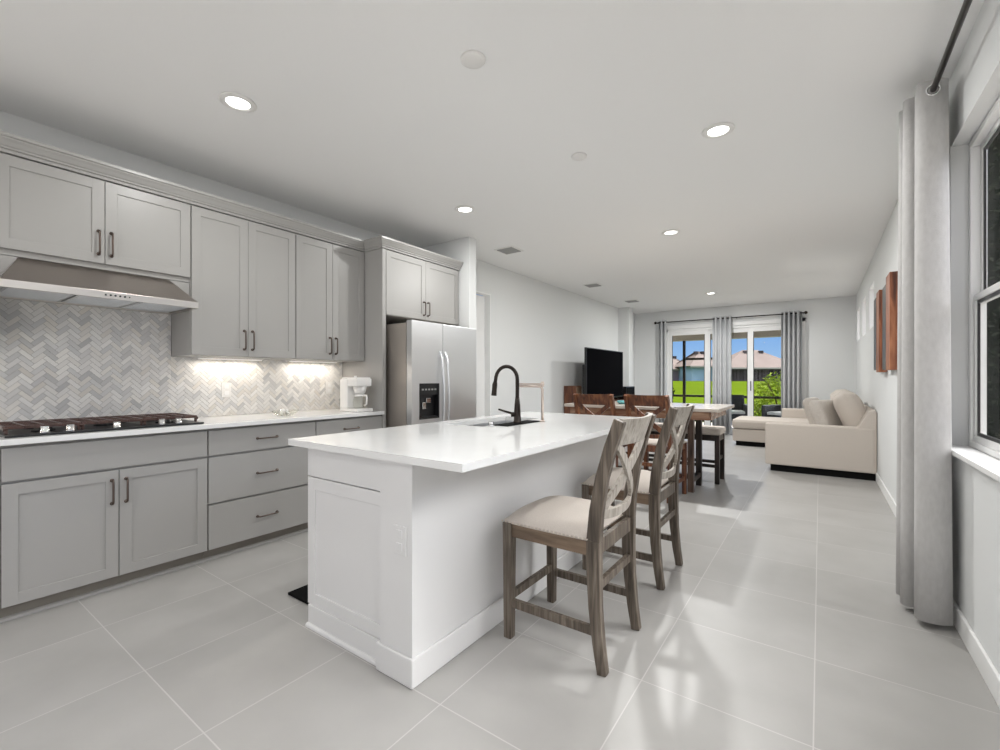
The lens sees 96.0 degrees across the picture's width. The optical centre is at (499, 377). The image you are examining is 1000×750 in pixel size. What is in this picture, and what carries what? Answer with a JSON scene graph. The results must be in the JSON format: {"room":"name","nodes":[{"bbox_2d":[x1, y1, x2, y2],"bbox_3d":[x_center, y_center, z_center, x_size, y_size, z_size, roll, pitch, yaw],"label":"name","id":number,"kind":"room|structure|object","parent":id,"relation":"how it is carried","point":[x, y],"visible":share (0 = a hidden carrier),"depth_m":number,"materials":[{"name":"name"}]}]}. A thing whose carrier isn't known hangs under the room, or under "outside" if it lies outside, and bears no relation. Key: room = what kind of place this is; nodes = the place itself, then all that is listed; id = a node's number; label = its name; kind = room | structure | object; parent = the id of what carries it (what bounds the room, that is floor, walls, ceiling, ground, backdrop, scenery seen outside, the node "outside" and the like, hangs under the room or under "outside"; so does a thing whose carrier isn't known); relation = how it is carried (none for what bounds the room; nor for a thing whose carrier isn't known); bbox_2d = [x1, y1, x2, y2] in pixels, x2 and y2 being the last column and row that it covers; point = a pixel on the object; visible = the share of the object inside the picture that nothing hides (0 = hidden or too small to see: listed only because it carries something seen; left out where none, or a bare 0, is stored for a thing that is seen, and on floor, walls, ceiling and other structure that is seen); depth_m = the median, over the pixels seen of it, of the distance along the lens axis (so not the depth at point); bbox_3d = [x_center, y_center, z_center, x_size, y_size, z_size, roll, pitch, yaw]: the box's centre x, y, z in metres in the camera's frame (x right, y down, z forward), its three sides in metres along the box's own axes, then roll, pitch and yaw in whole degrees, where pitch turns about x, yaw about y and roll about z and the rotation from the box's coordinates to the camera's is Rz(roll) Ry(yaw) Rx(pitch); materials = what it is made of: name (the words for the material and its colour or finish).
{"room":"open-plan kitchen","nodes":[
{"label":"open-plan kitchen","id":0,"kind":"room"},
{"bbox_2d":[0,111,419,416],"bbox_3d":[-2.861,-0.168,2.783,0.150,2.765,6.420,0,0,35],"label":"wall","id":1,"kind":"structure","parent":0,"point":[9,123],"depth_m":3.24,"materials":[{"name":"white paint"}]},
{"bbox_2d":[0,153,189,282],"bbox_3d":[-2.513,-0.924,2.808,0.388,0.535,0.909,0,0,35],"label":"upper cabinet","id":2,"kind":"object","parent":1,"relation":"attached to","point":[48,213],"visible":0.99,"depth_m":2.65,"materials":[{"name":"grey paint"}]},
{"bbox_2d":[0,254,197,314],"bbox_3d":[-2.460,-0.559,2.771,0.494,0.194,0.905,0,0,35],"label":"range hood","id":3,"kind":"object","parent":2,"relation":"attached to","point":[26,279],"visible":1,"depth_m":2.64,"materials":[{"name":"silver metal"}]},
{"bbox_2d":[0,298,341,421],"bbox_3d":[-2.503,-0.092,3.148,0.009,0.785,3.230,0,0,35],"label":"backsplash","id":4,"kind":"structure","parent":1,"relation":"attached to","point":[58,361],"depth_m":3.05,"materials":[{"name":"grey tile"}]},
{"bbox_2d":[221,383,230,396],"bbox_3d":[-2.181,0.095,3.585,0.009,0.116,0.072,0,0,35],"label":"wall outlet","id":5,"kind":"object","parent":4,"relation":"attached to","point":[225,387],"visible":1,"depth_m":3.58,"materials":[{"name":"white plastic"}]},
{"bbox_2d":[224,385,228,394],"bbox_3d":[-2.179,0.095,3.584,0.004,0.084,0.034,0,0,35],"label":"receptacle","id":6,"kind":"object","parent":5,"relation":"attached to","point":[226,387],"depth_m":3.58,"materials":[{"name":"white plastic"}]},
{"bbox_2d":[326,382,331,393],"bbox_3d":[-1.647,0.095,4.337,0.009,0.116,0.072,0,0,35],"label":"wall outlet","id":7,"kind":"object","parent":4,"relation":"attached to","point":[328,384],"visible":1,"depth_m":4.33,"materials":[{"name":"white plastic"}]},
{"bbox_2d":[171,205,294,359],"bbox_3d":[-2.030,-0.674,3.488,0.388,1.035,0.756,0,0,35],"label":"upper cabinet","id":8,"kind":"object","parent":1,"relation":"attached to","point":[242,282],"visible":1,"depth_m":3.34,"materials":[{"name":"grey paint"}]},
{"bbox_2d":[196,357,263,360],"bbox_3d":[-2.115,-0.150,3.548,0.040,0.013,0.480,0,0,35],"label":"light","id":9,"kind":"object","parent":8,"relation":"attached to","point":[196,357],"visible":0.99,"depth_m":3.52,"materials":[{"name":"white plastic"}]},
{"bbox_2d":[283,234,363,361],"bbox_3d":[-1.611,-0.674,4.076,0.388,1.035,0.684,0,0,35],"label":"upper cabinet","id":10,"kind":"object","parent":1,"relation":"attached to","point":[329,278],"visible":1,"depth_m":3.94,"materials":[{"name":"grey paint"}]},
{"bbox_2d":[288,360,337,362],"bbox_3d":[-1.704,-0.150,4.127,0.040,0.013,0.480,0,0,35],"label":"light","id":11,"kind":"object","parent":10,"relation":"attached to","point":[288,360],"visible":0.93,"depth_m":4.10,"materials":[{"name":"white plastic"}]},
{"bbox_2d":[386,250,458,325],"bbox_3d":[-0.986,-0.888,4.739,0.638,0.607,1.027,0,0,35],"label":"upper cabinet","id":12,"kind":"object","parent":1,"relation":"attached to","point":[416,289],"visible":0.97,"depth_m":4.52,"materials":[{"name":"grey paint"}]},
{"bbox_2d":[0,131,462,270],"bbox_3d":[-1.798,-1.236,3.285,0.331,0.087,4.350,0,0,35],"label":"crown molding","id":13,"kind":"structure","parent":12,"relation":"attached to","point":[10,144],"depth_m":3.05,"materials":[{"name":"grey paint"}]},
{"bbox_2d":[422,237,475,328],"bbox_3d":[-0.663,-0.168,5.236,0.890,2.765,0.125,0,0,35],"label":"wall pier","id":14,"kind":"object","parent":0,"point":[463,249],"visible":0.26,"depth_m":4.98,"materials":[{"name":"white paint"}]},
{"bbox_2d":[0,0,983,313],"bbox_3d":[1.043,-1.610,4.357,4.850,0.120,13.510,0,0,35],"label":"ceiling","id":15,"kind":"structure","parent":0,"point":[368,115],"depth_m":2.63,"materials":[{"name":"white paint"}]},
{"bbox_2d":[218,92,256,112],"bbox_3d":[-1.472,-1.544,2.527,0.188,0.011,0.188,0,0,35],"label":"recessed light","id":16,"kind":"object","parent":15,"relation":"in","point":[238,102],"visible":1,"depth_m":2.52,"materials":[{"name":"white plastic"}]},
{"bbox_2d":[455,205,474,212],"bbox_3d":[-0.320,-1.544,4.127,0.188,0.011,0.188,0,0,35],"label":"recessed light","id":17,"kind":"object","parent":15,"relation":"in","point":[463,208],"visible":1,"depth_m":4.12,"materials":[{"name":"white plastic"}]},
{"bbox_2d":[460,50,485,68],"bbox_3d":[-0.131,-1.542,2.187,0.124,0.013,0.124,0,0,35],"label":"cover plate","id":18,"kind":"object","parent":15,"relation":"attached to","point":[471,59],"visible":1,"depth_m":2.17,"materials":[{"name":"white plastic"}]},
{"bbox_2d":[494,246,522,254],"bbox_3d":[0.108,-1.543,5.450,0.260,0.013,0.260,0,0,35],"label":"ceiling vent","id":19,"kind":"object","parent":15,"relation":"in","point":[510,249],"visible":1,"depth_m":5.43,"materials":[{"name":"white plastic"}]},
{"bbox_2d":[571,152,586,160],"bbox_3d":[0.552,-1.542,3.142,0.110,0.013,0.110,0,0,35],"label":"cover plate","id":20,"kind":"object","parent":15,"relation":"attached to","point":[579,156],"visible":1,"depth_m":3.12,"materials":[{"name":"white plastic"}]},
{"bbox_2d":[583,283,602,287],"bbox_3d":[1.550,-1.543,7.501,0.260,0.013,0.260,0,0,35],"label":"ceiling vent","id":21,"kind":"object","parent":15,"relation":"in","point":[591,284],"visible":1,"depth_m":7.48,"materials":[{"name":"white plastic"}]},
{"bbox_2d":[624,300,640,302],"bbox_3d":[2.657,-1.543,9.060,0.260,0.013,0.260,0,0,35],"label":"ceiling vent","id":22,"kind":"object","parent":15,"relation":"in","point":[627,301],"visible":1,"depth_m":9.04,"materials":[{"name":"white plastic"}]},
{"bbox_2d":[662,229,679,234],"bbox_3d":[1.815,-1.544,4.778,0.188,0.011,0.188,0,0,35],"label":"recessed light","id":23,"kind":"object","parent":15,"relation":"in","point":[672,231],"visible":1,"depth_m":4.77,"materials":[{"name":"white plastic"}]},
{"bbox_2d":[702,122,734,138],"bbox_3d":[1.363,-1.544,2.812,0.188,0.011,0.188,0,0,35],"label":"recessed light","id":24,"kind":"object","parent":15,"relation":"in","point":[717,130],"visible":1,"depth_m":2.80,"materials":[{"name":"white plastic"}]},
{"bbox_2d":[0,434,999,749],"bbox_3d":[1.014,1.265,4.316,4.850,0.100,13.410,0,0,35],"label":"floor","id":25,"kind":"structure","parent":0,"point":[783,623],"depth_m":1.90,"materials":[{"name":"tile"}]},
{"bbox_2d":[0,429,206,617],"bbox_3d":[-2.410,0.773,2.737,0.638,0.883,0.915,0,0,35],"label":"base cabinet","id":26,"kind":"object","parent":25,"relation":"on","point":[77,517],"visible":1,"depth_m":2.49,"materials":[{"name":"grey paint"}]},
{"bbox_2d":[0,528,307,622],"bbox_3d":[-2.071,1.206,2.817,0.018,0.019,3.271,0,0,35],"label":"trim shoe molding","id":27,"kind":"structure","parent":25,"relation":"on","point":[64,601],"depth_m":2.68,"materials":[{"name":"grey paint"}]},
{"bbox_2d":[204,420,315,557],"bbox_3d":[-1.919,0.773,3.427,0.638,0.883,0.773,0,0,35],"label":"base cabinet","id":28,"kind":"object","parent":25,"relation":"on","point":[257,482],"visible":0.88,"depth_m":3.19,"materials":[{"name":"grey paint"}]},
{"bbox_2d":[288,584,308,604],"bbox_3d":[-0.604,1.207,3.046,0.345,0.014,1.535,0,0,35],"label":"floor mat","id":29,"kind":"object","parent":25,"relation":"on","point":[301,594],"visible":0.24,"depth_m":2.50,"materials":[{"name":"black rubber"}]},
{"bbox_2d":[314,415,381,435],"bbox_3d":[-1.503,0.773,4.013,0.638,0.883,0.661,0,0,35],"label":"drawer","id":30,"kind":"object","parent":25,"relation":"on","point":[348,424],"visible":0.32,"depth_m":3.81,"materials":[{"name":"grey paint"}]},
{"bbox_2d":[342,248,385,427],"bbox_3d":[-1.311,0.011,4.312,0.604,2.407,0.040,0,0,35],"label":"panel","id":31,"kind":"object","parent":25,"relation":"on","point":[373,366],"visible":0.26,"depth_m":4.18,"materials":[{"name":"grey paint"}]},
{"bbox_2d":[386,320,475,427],"bbox_3d":[-0.842,0.345,4.654,0.914,1.740,0.940,0,0,35],"label":"refrigerator","id":32,"kind":"object","parent":25,"relation":"on","point":[431,367],"visible":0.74,"depth_m":4.25,"materials":[{"name":"silver metal"}]},
{"bbox_2d":[305,434,615,688],"bbox_3d":[-0.027,0.773,2.858,0.773,0.884,2.173,0,0,35],"label":"kitchen island","id":33,"kind":"object","parent":25,"relation":"on","point":[409,616],"visible":0.84,"depth_m":2.02,"materials":[{"name":"white paint"}]},
{"bbox_2d":[393,524,405,556],"bbox_3d":[-0.402,0.650,1.802,0.072,0.116,0.009,0,0,35],"label":"wall outlet","id":34,"kind":"object","parent":33,"relation":"attached to","point":[399,532],"visible":1,"depth_m":1.80,"materials":[{"name":"white paint"}]},
{"bbox_2d":[396,529,401,551],"bbox_3d":[-0.404,0.650,1.799,0.034,0.084,0.004,0,0,35],"label":"receptacle","id":35,"kind":"object","parent":34,"relation":"attached to","point":[398,531],"depth_m":1.80,"materials":[{"name":"white paint"}]},
{"bbox_2d":[288,412,637,472],"bbox_3d":[0.059,0.316,2.808,1.122,0.030,2.235,0,0,35],"label":"island countertop","id":36,"kind":"structure","parent":33,"relation":"on","point":[451,445],"depth_m":2.19,"materials":[{"name":"white stone"}]},
{"bbox_2d":[466,420,512,426],"bbox_3d":[-0.034,0.431,3.153,0.322,0.200,0.712,0,0,35],"label":"sink","id":37,"kind":"object","parent":36,"relation":"in","point":[503,421],"visible":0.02,"depth_m":3.37,"materials":[{"name":"silver metal"}]},
{"bbox_2d":[488,421,493,426],"bbox_3d":[-0.056,0.285,2.795,0.034,0.030,0.034,0,0,35],"label":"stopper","id":38,"kind":"object","parent":36,"relation":"on","point":[490,424],"visible":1,"depth_m":2.78,"materials":[{"name":"silver metal"}]},
{"bbox_2d":[495,420,539,425],"bbox_3d":[0.120,0.298,2.982,0.110,0.005,0.400,0,0,35],"label":"mat","id":39,"kind":"object","parent":36,"relation":"on","point":[523,421],"visible":0.79,"depth_m":2.92,"materials":[{"name":"black rubber"}]},
{"bbox_2d":[491,365,521,422],"bbox_3d":[0.030,0.103,3.012,0.241,0.386,0.096,0,0,35],"label":"kitchen faucet","id":40,"kind":"object","parent":39,"relation":"on","point":[516,414],"visible":1,"depth_m":2.97,"materials":[{"name":"brown metal"}]},
{"bbox_2d":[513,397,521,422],"bbox_3d":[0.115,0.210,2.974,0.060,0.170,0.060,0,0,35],"label":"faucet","id":41,"kind":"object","parent":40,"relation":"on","point":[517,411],"depth_m":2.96,"materials":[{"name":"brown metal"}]},
{"bbox_2d":[519,382,544,421],"bbox_3d":[0.213,0.163,3.149,0.229,0.276,0.036,0,0,35],"label":"water tap","id":42,"kind":"object","parent":36,"relation":"on","point":[530,385],"visible":0.88,"depth_m":3.09,"materials":[{"name":"beige metal"}]},
{"bbox_2d":[564,386,581,413],"bbox_3d":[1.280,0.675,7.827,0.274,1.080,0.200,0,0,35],"label":"dining chair","id":43,"kind":"object","parent":25,"relation":"on","point":[569,391],"visible":0.36,"depth_m":7.77,"materials":[{"name":"red wood"}]},
{"bbox_2d":[502,412,655,676],"bbox_3d":[0.386,0.691,2.124,0.606,1.053,0.462,0,0,35],"label":"counter stool","id":44,"kind":"object","parent":25,"relation":"on","point":[573,524],"visible":1,"depth_m":2.01,"materials":[{"name":"brown wood"}]},
{"bbox_2d":[573,393,626,466],"bbox_3d":[1.125,0.691,4.907,0.462,1.053,0.606,0,0,37],"label":"dining chair","id":45,"kind":"object","parent":25,"relation":"on","point":[579,400],"visible":0.16,"depth_m":4.67,"materials":[{"name":"red wood"}]},
{"bbox_2d":[581,403,694,589],"bbox_3d":[0.891,0.691,2.869,0.606,1.053,0.462,0,0,35],"label":"counter stool","id":46,"kind":"object","parent":25,"relation":"on","point":[656,485],"visible":0.73,"depth_m":2.69,"materials":[{"name":"brown wood"}]},
{"bbox_2d":[564,401,733,492],"bbox_3d":[1.705,0.758,5.193,1.660,0.914,0.960,0,0,35],"label":"dining table","id":47,"kind":"object","parent":25,"relation":"on","point":[707,412],"visible":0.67,"depth_m":4.80,"materials":[{"name":"brown wood"}]},
{"bbox_2d":[623,394,687,502],"bbox_3d":[1.603,0.691,4.641,0.462,1.053,0.606,0,0,39],"label":"dining chair","id":48,"kind":"object","parent":25,"relation":"on","point":[630,401],"visible":0.38,"depth_m":4.51,"materials":[{"name":"red wood"}]},
{"bbox_2d":[625,422,725,484],"bbox_3d":[2.040,0.897,5.673,1.410,0.635,0.390,0,0,35],"label":"bench","id":49,"kind":"object","parent":25,"relation":"on","point":[709,433],"visible":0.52,"depth_m":5.24,"materials":[{"name":"brown wood"}]},
{"bbox_2d":[652,422,725,435],"bbox_3d":[2.040,0.620,5.673,1.410,0.079,0.390,0,0,35],"label":"seat cushion","id":50,"kind":"object","parent":49,"relation":"on","point":[707,430],"depth_m":5.26,"materials":[{"name":"beige fabric"}]},
{"bbox_2d":[732,389,876,480],"bbox_3d":[4.638,0.701,7.169,1.850,1.028,3.340,0,0,35],"label":"sectional sofa","id":51,"kind":"object","parent":25,"relation":"on","point":[792,444],"visible":0.94,"depth_m":5.64,"materials":[{"name":"beige fabric"}]},
{"bbox_2d":[732,416,808,429],"bbox_3d":[5.072,0.825,8.081,1.500,0.170,0.940,0,0,35],"label":"cushion","id":52,"kind":"object","parent":51,"relation":"on","point":[741,422],"depth_m":8.02,"materials":[{"name":"beige fabric"}]},
{"bbox_2d":[803,397,818,423],"bbox_3d":[4.584,0.515,6.532,0.481,0.457,0.262,0,0,-42],"label":"throw pillow","id":53,"kind":"object","parent":51,"relation":"on","point":[806,401],"visible":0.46,"depth_m":6.41,"materials":[{"name":"fabric"}]},
{"bbox_2d":[809,400,842,425],"bbox_3d":[4.412,0.515,6.066,0.481,0.433,0.275,0,0,-27],"label":"throw pillow","id":54,"kind":"object","parent":51,"relation":"on","point":[823,412],"visible":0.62,"depth_m":5.97,"materials":[{"name":"fabric"}]},
{"bbox_2d":[830,389,845,398],"bbox_3d":[5.729,0.465,7.461,0.409,0.556,0.807,0,0,35],"label":"cushion","id":55,"kind":"object","parent":51,"relation":"on","point":[836,390],"depth_m":7.40,"materials":[{"name":"beige fabric"}]},
{"bbox_2d":[831,390,850,399],"bbox_3d":[5.178,0.465,6.686,0.409,0.556,0.807,0,0,35],"label":"cushion","id":56,"kind":"object","parent":51,"relation":"on","point":[837,392],"depth_m":6.59,"materials":[{"name":"beige fabric"}]},
{"bbox_2d":[833,392,865,425],"bbox_3d":[4.616,0.465,5.896,0.409,0.556,0.807,0,0,35],"label":"cushion","id":57,"kind":"object","parent":51,"relation":"on","point":[849,407],"depth_m":5.61,"materials":[{"name":"beige fabric"}]},
{"bbox_3d":[2.092,0.825,8.727,0.495,0.780,2.150,0,0,35],"label":"media console","id":58,"kind":"object","parent":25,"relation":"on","visible":0},
{"bbox_2d":[582,347,622,399],"bbox_3d":[1.940,-0.045,8.354,0.205,0.956,1.735,0,0,35],"label":"television","id":59,"kind":"object","parent":58,"relation":"on","point":[602,370],"visible":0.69,"depth_m":8.19,"materials":[{"name":"black plastic"}]},
{"bbox_2d":[614,386,634,398],"bbox_3d":[2.561,0.304,9.357,0.328,0.259,0.500,0,0,35],"label":"speaker box","id":60,"kind":"object","parent":58,"relation":"on","point":[630,390],"visible":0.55,"depth_m":9.19,"materials":[{"name":"black plastic"}]},
{"bbox_2d":[627,387,634,394],"bbox_3d":[2.691,0.305,9.265,0.008,0.220,0.460,0,0,35],"label":"grille","id":61,"kind":"object","parent":60,"relation":"attached to","point":[630,390],"depth_m":9.29,"materials":[{"name":"black rubber"}]},
{"bbox_3d":[-2.941,0.773,1.991,0.638,0.883,0.914,0,0,35],"label":"base cabinet","id":62,"kind":"object","parent":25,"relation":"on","visible":0},
{"bbox_2d":[0,408,383,445],"bbox_3d":[-2.259,0.316,2.952,0.634,0.030,3.273,0,0,35],"label":"countertop","id":63,"kind":"structure","parent":62,"relation":"on","point":[213,422],"depth_m":3.04,"materials":[{"name":"white stone"}]},
{"bbox_2d":[0,413,203,437],"bbox_3d":[-2.410,0.275,2.745,0.510,0.052,0.890,0,0,35],"label":"gas cooktop","id":64,"kind":"object","parent":63,"relation":"in","point":[28,428],"visible":1,"depth_m":2.63,"materials":[{"name":"black metal"}]},
{"bbox_2d":[272,409,297,415],"bbox_3d":[-1.709,0.271,3.584,0.150,0.057,0.220,0,0,35],"label":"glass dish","id":65,"kind":"object","parent":63,"relation":"on","point":[282,411],"visible":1,"depth_m":3.58,"materials":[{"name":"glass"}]},
{"bbox_2d":[340,376,372,411],"bbox_3d":[-1.290,0.140,4.071,0.280,0.320,0.170,0,0,35],"label":"coffee maker","id":66,"kind":"object","parent":63,"relation":"on","point":[352,389],"visible":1,"depth_m":4.03,"materials":[{"name":"white plastic"}]},
{"bbox_2d":[348,379,370,393],"bbox_3d":[-1.265,0.072,4.053,0.140,0.135,0.160,0,0,35],"label":"basket","id":67,"kind":"object","parent":66,"relation":"on","point":[355,386],"depth_m":4.01,"materials":[{"name":"white plastic"}]},
{"bbox_2d":[476,259,634,415],"bbox_3d":[1.333,-0.168,8.074,0.385,2.765,6.815,0,0,35],"label":"wall","id":68,"kind":"structure","parent":0,"point":[542,330],"depth_m":7.25,"materials":[{"name":"white paint"}]},
{"bbox_2d":[476,291,490,416],"bbox_3d":[-0.411,0.039,5.823,0.130,2.352,0.815,0,0,35],"label":"door","id":69,"kind":"structure","parent":68,"relation":"in","point":[483,303],"depth_m":6.11,"materials":[{"name":"white"}]},
{"bbox_2d":[673,330,780,341],"bbox_3d":[5.108,-1.220,11.411,8.100,0.330,2.680,0,0,35],"label":"ceiling","id":70,"kind":"structure","parent":0,"point":[776,333],"depth_m":11.91,"materials":[{"name":"beige paint"}]},
{"bbox_2d":[635,295,855,422],"bbox_3d":[5.030,-0.168,9.718,4.505,2.765,0.150,0,0,35],"label":"wall","id":71,"kind":"structure","parent":0,"point":[830,322],"depth_m":8.85,"materials":[{"name":"white paint"}]},
{"bbox_2d":[666,323,780,433],"bbox_3d":[4.957,0.049,9.762,2.615,2.333,0.143,0,0,35],"label":"door","id":72,"kind":"structure","parent":71,"relation":"in","point":[750,329],"depth_m":9.97,"materials":[{"name":"white"}]},
{"bbox_2d":[654,311,807,323],"bbox_3d":[4.822,-1.278,9.668,2.959,0.064,0.171,0,0,35],"label":"curtain rod","id":73,"kind":"object","parent":71,"relation":"attached to","point":[804,312],"visible":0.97,"depth_m":9.50,"materials":[{"name":"brown metal"}]},
{"bbox_2d":[659,320,665,422],"bbox_3d":[3.746,-0.062,10.367,0.174,2.515,0.114,0,0,35],"label":"door curtain","id":74,"kind":"object","parent":73,"relation":"hanging from","point":[662,326],"visible":0.69,"depth_m":10.36,"materials":[{"name":"grey fabric"}]},
{"bbox_2d":[712,316,731,434],"bbox_3d":[4.757,-0.062,9.649,0.374,2.515,0.114,0,0,35],"label":"door curtain","id":75,"kind":"object","parent":73,"relation":"hanging from","point":[721,328],"visible":0.8,"depth_m":9.63,"materials":[{"name":"grey fabric"}]},
{"bbox_2d":[781,311,801,416],"bbox_3d":[5.778,-0.062,8.923,0.349,2.515,0.114,0,0,35],"label":"door curtain","id":76,"kind":"object","parent":73,"relation":"hanging from","point":[791,324],"visible":0.65,"depth_m":8.91,"materials":[{"name":"grey fabric"}]},
{"bbox_2d":[666,317,805,408],"bbox_3d":[4.912,0.009,9.699,2.775,2.413,0.018,0,0,35],"label":"door frame","id":77,"kind":"structure","parent":71,"relation":"in","point":[804,318],"depth_m":9.15,"materials":[{"name":"white paint"}]},
{"bbox_2d":[856,0,999,673],"bbox_3d":[2.864,-0.168,2.970,0.125,2.765,13.360,0,0,35],"label":"wall","id":78,"kind":"structure","parent":0,"point":[974,83],"depth_m":2.24,"materials":[{"name":"white paint"}]},
{"bbox_2d":[857,307,859,341],"bbox_3d":[6.342,-0.938,7.865,0.119,0.565,0.630,0,0,35],"label":"window","id":79,"kind":"structure","parent":78,"relation":"in","point":[858,310],"depth_m":8.14,"materials":[{"name":"white"}]},
{"bbox_2d":[862,296,865,336],"bbox_3d":[5.632,-0.938,6.867,0.119,0.565,0.640,0,0,35],"label":"window","id":80,"kind":"structure","parent":78,"relation":"in","point":[864,300],"depth_m":7.14,"materials":[{"name":"white"}]},
{"bbox_2d":[869,281,873,329],"bbox_3d":[4.916,-0.938,5.860,0.119,0.565,0.650,0,0,35],"label":"window","id":81,"kind":"structure","parent":78,"relation":"in","point":[871,290],"depth_m":6.14,"materials":[{"name":"white"}]},
{"bbox_2d":[874,271,897,371],"bbox_3d":[3.752,-0.482,4.388,0.068,0.845,1.400,0,0,35],"label":"wall art","id":82,"kind":"object","parent":78,"relation":"attached to","point":[886,300],"visible":0.94,"depth_m":4.01},
{"bbox_2d":[876,473,999,708],"bbox_3d":[2.807,1.163,3.010,0.014,0.105,13.360,0,0,35],"label":"baseboard","id":83,"kind":"structure","parent":78,"relation":"attached to","point":[985,666],"depth_m":1.93,"materials":[{"name":"white"}]},
{"bbox_2d":[930,0,971,91],"bbox_3d":[1.556,-1.394,1.348,0.126,0.059,2.870,0,0,35],"label":"curtain rod","id":84,"kind":"object","parent":78,"relation":"attached to","point":[966,4],"visible":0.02,"depth_m":1.87,"materials":[{"name":"brown metal"}]},
{"bbox_2d":[896,78,952,625],"bbox_3d":[2.179,-0.133,2.323,0.179,2.635,0.362,0,0,35],"label":"window curtain","id":85,"kind":"object","parent":84,"relation":"hanging from","point":[924,539],"visible":0.99,"depth_m":2.19,"materials":[{"name":"grey fabric"}]},
{"bbox_2d":[952,96,999,481],"bbox_3d":[1.700,-0.410,1.365,0.159,1.559,2.355,0,0,35],"label":"window","id":86,"kind":"structure","parent":78,"relation":"in","point":[979,294],"depth_m":2.23,"materials":[{"name":"white"}]},
{"bbox_3d":[5.076,1.285,11.366,8.100,0.100,2.790,0,0,35],"label":"floor","id":87,"kind":"structure","parent":0,"visible":0},
{"bbox_2d":[673,341,780,421],"bbox_3d":[5.798,0.090,12.424,8.050,2.290,0.070,0,0,35],"label":"screen frame","id":88,"kind":"object","parent":87,"relation":"on","point":[684,395],"visible":0.12,"depth_m":12.78,"materials":[{"name":"brown metal"}]},
{"bbox_2d":[732,395,746,420],"bbox_3d":[5.657,0.827,10.993,0.720,0.815,0.757,0,0,20],"label":"wicker armchair","id":89,"kind":"object","parent":87,"relation":"on","point":[740,409],"visible":0.31,"depth_m":11.15,"materials":[{"name":"grey wicker"}]},
{"bbox_2d":[732,410,744,413],"bbox_3d":[5.630,0.820,10.919,0.500,0.069,0.520,0,0,20],"label":"seat cushion","id":90,"kind":"object","parent":89,"relation":"on","point":[733,411],"depth_m":10.66,"materials":[{"name":"grey fabric"}]},
{"bbox_2d":[761,404,780,416],"bbox_3d":[6.634,0.827,10.417,0.757,0.815,0.720,0,0,-25],"label":"wicker armchair","id":91,"kind":"object","parent":87,"relation":"on","point":[766,410],"visible":0.2,"depth_m":10.54,"materials":[{"name":"grey wicker"}]},
{"bbox_2d":[767,411,780,415],"bbox_3d":[6.562,0.820,10.384,0.520,0.069,0.500,0,0,-25],"label":"seat cushion","id":92,"kind":"object","parent":91,"relation":"on","point":[769,413],"depth_m":10.38,"materials":[{"name":"grey fabric"}]},
{"label":"outside","id":93,"kind":"structure","parent":0,"visible":0},
{"bbox_2d":[673,381,780,421],"bbox_3d":[3.100,0.945,73.382,240.000,0.820,96.000,0,0,35],"label":"lawn","id":94,"kind":"structure","parent":93,"point":[692,387],"depth_m":37.45,"materials":[{"name":"green plant"}]},
{"bbox_2d":[673,356,679,380],"bbox_3d":[33.970,-1.735,89.975,10.622,5.300,11.279,0,0,35],"label":"house","id":95,"kind":"structure","parent":94,"relation":"on","point":[675,360],"depth_m":86.00,"materials":[{"name":"grey paint"}]},
{"bbox_2d":[675,351,711,380],"bbox_3d":[36.800,-2.045,83.975,10.685,5.880,11.324,0,0,35],"label":"house","id":96,"kind":"structure","parent":94,"relation":"on","point":[694,369],"depth_m":80.73,"materials":[{"name":"blue paint"}]},
{"bbox_2d":[732,350,780,380],"bbox_3d":[45.587,-2.095,81.975,16.792,5.980,15.667,0,0,35],"label":"house","id":97,"kind":"structure","parent":94,"relation":"on","point":[764,363],"depth_m":78.00,"materials":[{"name":"ceramic"}]},
{"bbox_2d":[754,371,780,416],"bbox_3d":[7.784,0.576,12.382,1.548,1.588,1.276,0,0,35],"label":"shrub","id":98,"kind":"object","parent":94,"relation":"on","point":[765,392],"visible":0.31,"depth_m":12.45,"materials":[{"name":"green plant"}]},
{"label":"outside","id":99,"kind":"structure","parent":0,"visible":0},
{"bbox_3d":[1.293,1.430,0.093,26.000,0.170,25.650,0,0,35],"label":"ground","id":100,"kind":"structure","parent":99,"visible":0},
{"bbox_2d":[987,132,999,438],"bbox_3d":[9.308,-1.931,7.577,3.022,6.568,0.871,0,0,35],"label":"hedge","id":101,"kind":"object","parent":100,"relation":"on","point":[993,151],"visible":0.12,"depth_m":7.78,"materials":[{"name":"black"}]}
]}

